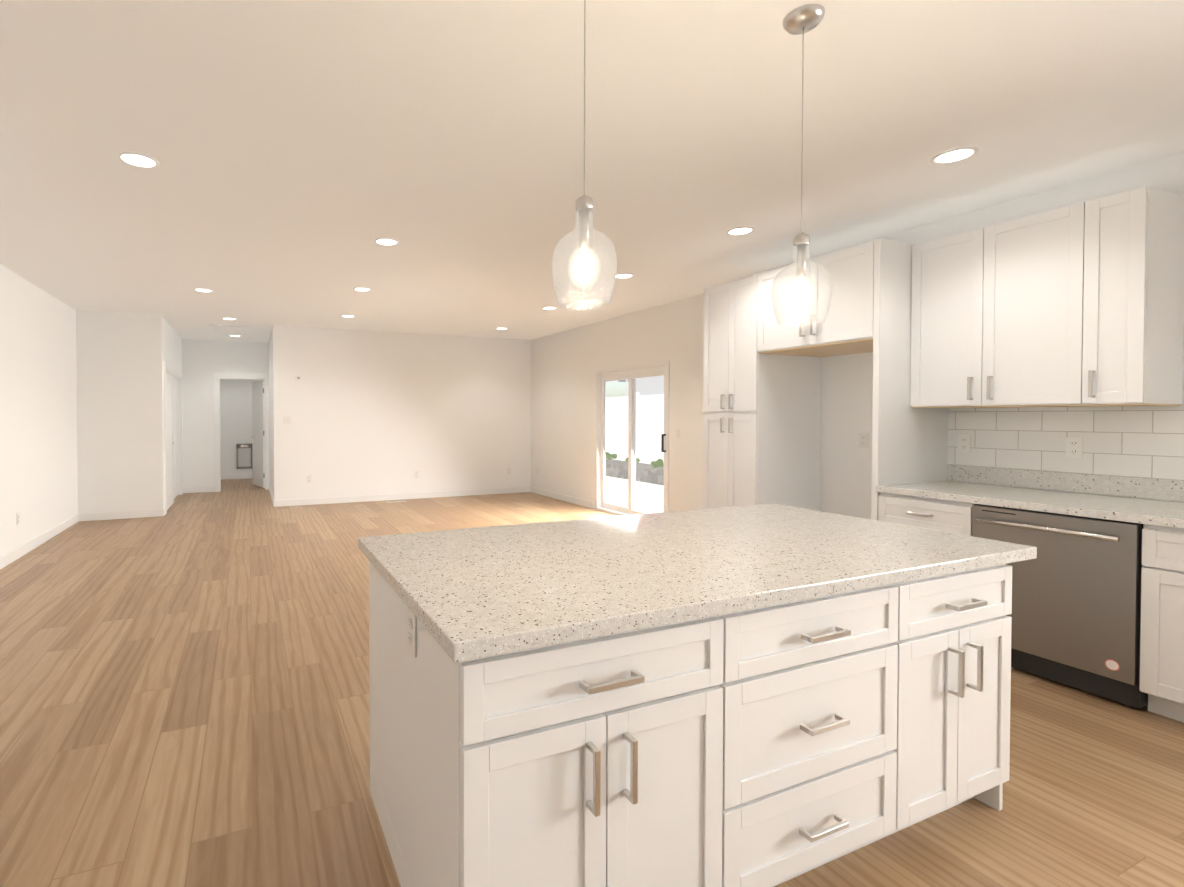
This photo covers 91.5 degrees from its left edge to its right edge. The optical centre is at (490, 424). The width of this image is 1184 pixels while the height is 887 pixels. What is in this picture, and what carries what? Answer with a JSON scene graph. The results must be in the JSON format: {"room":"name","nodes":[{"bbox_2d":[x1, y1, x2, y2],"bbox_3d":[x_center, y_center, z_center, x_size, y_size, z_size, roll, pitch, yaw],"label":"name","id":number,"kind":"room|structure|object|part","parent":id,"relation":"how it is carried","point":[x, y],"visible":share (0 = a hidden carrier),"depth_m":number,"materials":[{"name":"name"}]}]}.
{"room":"kitchen","nodes":[
{"label":"kitchen","id":0,"kind":"room"},
{"bbox_2d":[0,264,77,557],"bbox_3d":[-3.193,-0.036,2.101,0.120,2.740,11.650,0,1,-23],"label":"wall","id":1,"kind":"structure","parent":0,"point":[38,444],"depth_m":5.93,"materials":[{"name":"white paint"}]},
{"bbox_2d":[16,512,19,524],"bbox_3d":[-4.551,0.903,5.477,0.008,0.117,0.072,0,1,-23],"label":"electrical outlet","id":2,"kind":"object","parent":1,"relation":"attached to","point":[18,517],"visible":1,"depth_m":5.47,"materials":[{"name":"white plastic"}]},
{"bbox_2d":[0,474,592,569],"bbox_3d":[-0.926,1.232,5.556,6.740,0.100,16.200,0,1,-23],"label":"baseboard","id":3,"kind":"structure","parent":1,"relation":"attached to","point":[15,554],"depth_m":8.84,"materials":[{"name":"white paint"}]},
{"bbox_2d":[76,310,164,513],"bbox_3d":[-4.946,-0.119,7.620,0.970,2.740,0.120,0,1,-23],"label":"wall","id":4,"kind":"structure","parent":0,"point":[120,413],"depth_m":7.56,"materials":[{"name":"white paint"}]},
{"bbox_2d":[163,318,182,500],"bbox_3d":[-5.338,-0.138,8.822,0.750,2.740,2.400,0,1,-23],"label":"wall","id":5,"kind":"structure","parent":0,"point":[172,347],"depth_m":9.29,"materials":[{"name":"white paint"}]},
{"bbox_2d":[166,372,173,509],"bbox_3d":[-4.798,0.227,8.451,0.039,1.998,1.056,0,1,-23],"label":"closet door","id":6,"kind":"structure","parent":5,"relation":"in","point":[169,442],"depth_m":8.56,"materials":[{"name":"white paint"}]},
{"bbox_2d":[164,362,182,513],"bbox_3d":[-5.016,0.168,8.899,0.139,2.125,2.210,0,1,-23],"label":"door frame","id":7,"kind":"structure","parent":5,"relation":"attached to","point":[167,367],"depth_m":8.15,"materials":[{"name":"white paint"}]},
{"bbox_2d":[173,377,177,498],"bbox_3d":[-5.228,0.213,9.350,0.035,1.998,1.056,0,1,-23],"label":"closet door","id":8,"kind":"structure","parent":5,"relation":"in","point":[175,421],"depth_m":9.60,"materials":[{"name":"white paint"}]},
{"bbox_2d":[182,339,268,487],"bbox_3d":[-4.330,-0.165,10.619,2.750,2.740,0.120,0,1,-23],"label":"wall","id":9,"kind":"structure","parent":0,"point":[203,361],"depth_m":10.21,"materials":[{"name":"white paint"}]},
{"bbox_2d":[213,372,268,491],"bbox_3d":[-4.601,0.125,10.498,0.944,2.165,0.139,0,1,-23],"label":"door frame","id":10,"kind":"structure","parent":9,"relation":"attached to","point":[217,376],"depth_m":10.35,"materials":[{"name":"white paint"}]},
{"bbox_2d":[251,381,264,487],"bbox_3d":[-4.505,0.175,11.034,0.120,2.023,0.746,-1,1,-37],"label":"hall door","id":11,"kind":"structure","parent":9,"relation":"in","point":[258,433],"depth_m":10.99,"materials":[{"name":"white paint"}]},
{"bbox_2d":[220,379,263,474],"bbox_3d":[-5.217,-0.194,12.578,2.850,2.740,0.120,0,1,-23],"label":"wall","id":12,"kind":"structure","parent":0,"point":[235,412],"depth_m":12.35,"materials":[{"name":"white paint"}]},
{"bbox_2d":[236,443,252,468],"bbox_3d":[-5.386,0.680,12.440,0.320,0.545,0.023,0,1,-23],"label":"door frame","id":13,"kind":"structure","parent":12,"relation":"attached to","point":[244,457],"depth_m":12.44,"materials":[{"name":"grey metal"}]},
{"bbox_2d":[269,329,272,493],"bbox_3d":[-3.674,-0.151,9.676,0.120,2.740,2.130,0,1,-23],"label":"wall","id":14,"kind":"structure","parent":0,"point":[271,337],"depth_m":9.63,"materials":[{"name":"white paint"}]},
{"bbox_2d":[273,325,530,499],"bbox_3d":[-1.292,-0.147,9.465,4.340,2.740,0.120,0,1,-23],"label":"wall","id":15,"kind":"structure","parent":0,"point":[375,412],"depth_m":9.29,"materials":[{"name":"white paint"}]},
{"bbox_2d":[283,416,291,423],"bbox_3d":[-3.087,-0.075,8.633,0.118,0.117,0.010,0,1,-23],"label":"light switch","id":16,"kind":"object","parent":15,"relation":"attached to","point":[287,419],"visible":1,"depth_m":8.63,"materials":[{"name":"white plastic"}]},
{"bbox_2d":[295,376,301,380],"bbox_3d":[-2.936,-0.716,8.682,0.090,0.075,0.018,0,1,-23],"label":"thermostat","id":17,"kind":"object","parent":15,"relation":"attached to","point":[298,378],"visible":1,"depth_m":8.68,"materials":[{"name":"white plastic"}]},
{"bbox_2d":[306,475,310,482],"bbox_3d":[-2.804,0.833,8.767,0.072,0.117,0.008,0,1,-23],"label":"electrical outlet","id":18,"kind":"object","parent":15,"relation":"attached to","point":[308,478],"visible":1,"depth_m":8.76,"materials":[{"name":"white plastic"}]},
{"bbox_2d":[414,471,418,477],"bbox_3d":[-1.230,0.823,9.436,0.072,0.117,0.008,0,1,-23],"label":"electrical outlet","id":19,"kind":"object","parent":15,"relation":"attached to","point":[416,474],"visible":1,"depth_m":9.43,"materials":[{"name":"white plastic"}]},
{"bbox_2d":[0,478,1183,886],"bbox_3d":[-1.074,1.332,5.549,7.060,0.100,16.700,0,1,-23],"label":"floor","id":20,"kind":"structure","parent":0,"point":[184,690],"depth_m":2.43,"materials":[{"name":"brown wood"}]},
{"bbox_2d":[369,561,1011,886],"bbox_3d":[0.677,0.896,1.997,2.004,0.880,1.034,0,1,-23],"label":"kitchen island","id":21,"kind":"object","parent":20,"relation":"on","point":[481,772],"depth_m":1.47,"materials":[{"name":"white paint"}]},
{"bbox_2d":[407,606,415,657],"bbox_3d":[-0.210,0.543,1.503,0.008,0.117,0.072,0,1,-23],"label":"outlet","id":22,"kind":"object","parent":21,"relation":"attached to","point":[411,631],"visible":0.98,"depth_m":1.49,"materials":[{"name":"white plastic"}]},
{"bbox_2d":[358,503,1036,662],"bbox_3d":[0.689,0.435,2.020,2.107,0.040,1.068,0,1,-23],"label":"island countertop","id":23,"kind":"structure","parent":21,"relation":"on","point":[466,594],"depth_m":1.70,"materials":[{"name":"stone"}]},
{"bbox_3d":[0.894,0.840,1.548,1.497,0.548,0.039,0,1,-23],"label":"kitchen island handle","id":24,"kind":"part","parent":21,"relation":"part of","materials":[{"name":"silver metal"}]},
{"bbox_2d":[703,275,820,510],"bbox_3d":[2.354,0.041,4.960,0.745,2.500,0.581,0,1,-23],"label":"tall cabinet","id":25,"kind":"object","parent":20,"relation":"on","point":[762,416],"depth_m":4.74,"materials":[{"name":"white paint"}]},
{"bbox_2d":[875,493,1030,535],"bbox_3d":[2.945,0.872,3.583,0.745,0.880,0.518,0,1,-23],"label":"base cabinet","id":26,"kind":"object","parent":20,"relation":"on","point":[955,517],"depth_m":3.41,"materials":[{"name":"white paint"}]},
{"bbox_2d":[972,504,1147,708],"bbox_3d":[3.079,0.883,3.001,0.681,0.874,0.647,0,1,-23],"label":"dishwasher","id":27,"kind":"object","parent":20,"relation":"on","point":[1075,615],"depth_m":2.78,"materials":[{"name":"grey metal"}]},
{"bbox_3d":[2.792,0.522,2.873,0.056,0.024,0.557,0,1,-23],"label":"dishwasher handle","id":28,"kind":"part","parent":27,"relation":"part of","materials":[{"name":"silver metal"}]},
{"bbox_3d":[2.914,1.126,2.665,0.001,0.052,0.052,0,1,-23],"label":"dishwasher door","id":29,"kind":"part","parent":27,"relation":"part of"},
{"bbox_2d":[1139,525,1183,722],"bbox_3d":[3.479,0.891,2.325,0.745,0.880,0.898,0,1,-23],"label":"base cabinet","id":30,"kind":"object","parent":20,"relation":"on","point":[1162,572],"depth_m":2.54,"materials":[{"name":"white paint"}]},
{"bbox_2d":[875,481,1183,528],"bbox_3d":[3.242,0.423,2.824,0.755,0.039,2.135,0,1,-23],"label":"countertop","id":31,"kind":"structure","parent":30,"relation":"on","point":[1169,514],"depth_m":3.05,"materials":[{"name":"grey stone"}]},
{"bbox_2d":[0,0,1183,342],"bbox_3d":[-0.946,-1.508,5.561,7.340,0.100,16.700,0,1,-23],"label":"ceiling","id":32,"kind":"structure","parent":0,"point":[304,152],"depth_m":2.81,"materials":[{"name":"white paint"}]},
{"bbox_2d":[117,151,159,168],"bbox_3d":[-1.886,-1.416,3.043,0.196,0.008,0.196,0,1,-23],"label":"recessed light","id":33,"kind":"object","parent":32,"relation":"in","point":[137,159],"visible":0.96,"depth_m":3.03,"materials":[{"name":"white paint"}]},
{"bbox_2d":[193,288,213,292],"bbox_3d":[-3.121,-1.464,6.180,0.196,0.008,0.196,0,1,-23],"label":"recessed light","id":34,"kind":"object","parent":32,"relation":"in","point":[203,290],"visible":0.94,"depth_m":6.18,"materials":[{"name":"white paint"}]},
{"bbox_2d":[222,317,236,319],"bbox_3d":[-3.668,-1.491,7.979,0.196,0.008,0.196,0,1,-23],"label":"recessed light","id":35,"kind":"object","parent":32,"relation":"in","point":[227,318],"visible":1,"depth_m":7.95,"materials":[{"name":"white paint"}]},
{"bbox_2d":[341,315,354,317],"bbox_3d":[-1.951,-1.488,7.774,0.196,0.008,0.196,0,1,-23],"label":"recessed light","id":36,"kind":"object","parent":32,"relation":"in","point":[349,316],"visible":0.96,"depth_m":7.79,"materials":[{"name":"white paint"}]},
{"bbox_2d":[353,287,371,291],"bbox_3d":[-1.385,-1.463,6.135,0.196,0.008,0.196,0,1,-23],"label":"recessed light","id":37,"kind":"object","parent":32,"relation":"in","point":[363,289],"visible":0.98,"depth_m":6.13,"materials":[{"name":"white paint"}]},
{"bbox_2d":[374,238,398,245],"bbox_3d":[-0.816,-1.438,4.465,0.196,0.008,0.196,0,1,-23],"label":"recessed light","id":38,"kind":"object","parent":32,"relation":"in","point":[387,241],"visible":1,"depth_m":4.45,"materials":[{"name":"white paint"}]},
{"bbox_2d":[542,307,556,309],"bbox_3d":[0.747,-1.479,7.204,0.196,0.008,0.196,0,1,-23],"label":"recessed light","id":39,"kind":"object","parent":32,"relation":"in","point":[548,308],"visible":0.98,"depth_m":7.22,"materials":[{"name":"white paint"}]},
{"bbox_2d":[552,0,616,308],"bbox_3d":[0.269,-0.871,1.625,0.185,1.054,0.185,0,1,-23],"label":"pendant light","id":40,"kind":"object","parent":32,"relation":"hanging from","point":[584,203],"depth_m":1.62,"materials":[{"name":"clear glass"}]},
{"bbox_3d":[0.269,-0.449,1.632,0.104,0.130,0.104,0,1,-23],"label":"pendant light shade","id":41,"kind":"part","parent":40,"relation":"part of","materials":[{"name":"glass"}]},
{"bbox_3d":[0.269,-0.482,1.631,0.185,0.277,0.185,0,1,-23],"label":"pendant light shade","id":42,"kind":"part","parent":40,"relation":"part of","materials":[{"name":"clear glass"}]},
{"bbox_2d":[613,273,633,278],"bbox_3d":[1.298,-1.454,5.548,0.196,0.008,0.196,0,1,-23],"label":"recessed light","id":43,"kind":"object","parent":32,"relation":"in","point":[624,275],"visible":0.81,"depth_m":5.53,"materials":[{"name":"white paint"}]},
{"bbox_2d":[726,226,754,235],"bbox_3d":[1.847,-1.434,4.205,0.196,0.008,0.196,0,1,-23],"label":"recessed light","id":44,"kind":"object","parent":32,"relation":"in","point":[742,230],"visible":1,"depth_m":4.19,"materials":[{"name":"white paint"}]},
{"bbox_2d":[771,4,831,326],"bbox_3d":[1.076,-0.876,1.963,0.185,1.054,0.185,0,1,-23],"label":"pendant light","id":45,"kind":"object","parent":32,"relation":"hanging from","point":[806,18],"depth_m":1.95,"materials":[{"name":"clear glass"}]},
{"bbox_3d":[1.076,-0.454,1.969,0.104,0.130,0.104,0,1,-23],"label":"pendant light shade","id":46,"kind":"part","parent":45,"relation":"part of","materials":[{"name":"glass"}]},
{"bbox_3d":[1.076,-0.487,1.969,0.185,0.277,0.185,0,1,-23],"label":"pendant light shade","id":47,"kind":"part","parent":45,"relation":"part of","materials":[{"name":"clear glass"}]},
{"bbox_2d":[931,147,978,163],"bbox_3d":[2.439,-1.415,2.990,0.196,0.008,0.196,0,1,-23],"label":"recessed light","id":48,"kind":"object","parent":32,"relation":"in","point":[954,155],"visible":1,"depth_m":2.98,"materials":[{"name":"white paint"}]},
{"bbox_2d":[531,152,1183,519],"bbox_3d":[3.058,-0.078,4.904,0.500,2.740,11.920,0,1,-23],"label":"wall","id":49,"kind":"structure","parent":0,"point":[566,365],"depth_m":6.60,"materials":[{"name":"white paint"}]},
{"bbox_2d":[595,361,669,515],"bbox_3d":[1.882,0.231,7.625,0.142,2.040,1.580,0,1,-23],"label":"door frame","id":50,"kind":"structure","parent":49,"relation":"attached to","point":[632,372],"depth_m":7.62,"materials":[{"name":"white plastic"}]},
{"bbox_2d":[604,376,663,512],"bbox_3d":[1.899,0.230,7.632,0.044,1.800,1.350,0,1,-23],"label":"door","id":51,"kind":"structure","parent":49,"relation":"in","point":[662,392],"depth_m":7.52,"materials":[{"name":"clear glass"}]},
{"bbox_2d":[676,429,679,438],"bbox_3d":[2.219,0.104,6.740,0.010,0.117,0.072,0,1,-23],"label":"light switch","id":52,"kind":"object","parent":49,"relation":"attached to","point":[677,433],"visible":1,"depth_m":6.73,"materials":[{"name":"white plastic"}]},
{"bbox_2d":[755,239,906,356],"bbox_3d":[2.648,-0.889,4.255,0.745,0.620,0.918,0,1,-23],"label":"upper cabinet","id":53,"kind":"object","parent":49,"relation":"attached to","point":[867,312],"depth_m":3.88,"materials":[{"name":"white paint"}]},
{"bbox_2d":[859,433,867,447],"bbox_3d":[2.953,0.123,4.503,0.008,0.117,0.072,0,1,-23],"label":"outlet","id":54,"kind":"object","parent":49,"relation":"attached to","point":[863,440],"visible":1,"depth_m":4.50,"materials":[{"name":"white plastic"}]},
{"bbox_2d":[958,435,970,451],"bbox_3d":[3.215,0.126,3.860,0.008,0.117,0.072,0,1,-23],"label":"outlet","id":55,"kind":"object","parent":49,"relation":"attached to","point":[964,442],"visible":1,"depth_m":3.86,"materials":[{"name":"white plastic"}]},
{"bbox_2d":[907,207,1062,408],"bbox_3d":[3.165,-0.651,3.443,0.430,1.070,0.906,0,1,-23],"label":"upper cabinet","id":56,"kind":"object","parent":49,"relation":"attached to","point":[1029,345],"depth_m":3.38,"materials":[{"name":"white paint"}]},
{"bbox_2d":[947,465,1183,500],"bbox_3d":[3.597,0.345,2.973,0.021,0.109,2.135,0,1,-23],"label":"backsplash","id":57,"kind":"structure","parent":49,"relation":"attached to","point":[1159,489],"depth_m":3.34,"materials":[{"name":"grey stone"}]},
{"bbox_2d":[1066,438,1082,457],"bbox_3d":[3.434,0.133,3.344,0.008,0.117,0.072,0,1,-23],"label":"outlet","id":58,"kind":"object","parent":49,"relation":"attached to","point":[1074,447],"visible":1,"depth_m":3.34,"materials":[{"name":"white plastic"}]},
{"bbox_2d":[1063,185,1183,408],"bbox_3d":[3.353,-0.645,3.002,0.430,1.070,0.286,0,1,-23],"label":"upper cabinet","id":59,"kind":"object","parent":49,"relation":"attached to","point":[1123,252],"depth_m":2.90,"materials":[{"name":"white paint"}]},
{"label":"outside","id":60,"kind":"structure","parent":0,"visible":0},
{"bbox_2d":[605,476,663,512],"bbox_3d":[11.173,1.159,18.303,25.260,0.100,35.000,0,1,-23],"label":"ground","id":61,"kind":"structure","parent":60,"point":[621,483],"depth_m":10.09,"materials":[{"name":"white"}]},
{"bbox_2d":[605,392,663,463],"bbox_3d":[0.739,0.092,20.416,0.120,1.970,25.200,0,1,-23],"label":"fence","id":62,"kind":"object","parent":61,"relation":"on","point":[651,456],"depth_m":13.68,"materials":[{"name":"white"}]},
{"bbox_2d":[605,452,663,485],"bbox_3d":[1.997,0.890,16.029,1.005,0.506,20.000,0,1,-23],"label":"garden","id":63,"kind":"object","parent":61,"relation":"on","point":[651,474],"depth_m":12.37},
{"bbox_2d":[618,376,663,395],"bbox_3d":[10.079,-1.629,20.784,6.300,5.400,9.400,0,1,-23],"label":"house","id":64,"kind":"structure","parent":61,"relation":"on","point":[650,389],"depth_m":22.41,"materials":[{"name":"white"}]}
]}

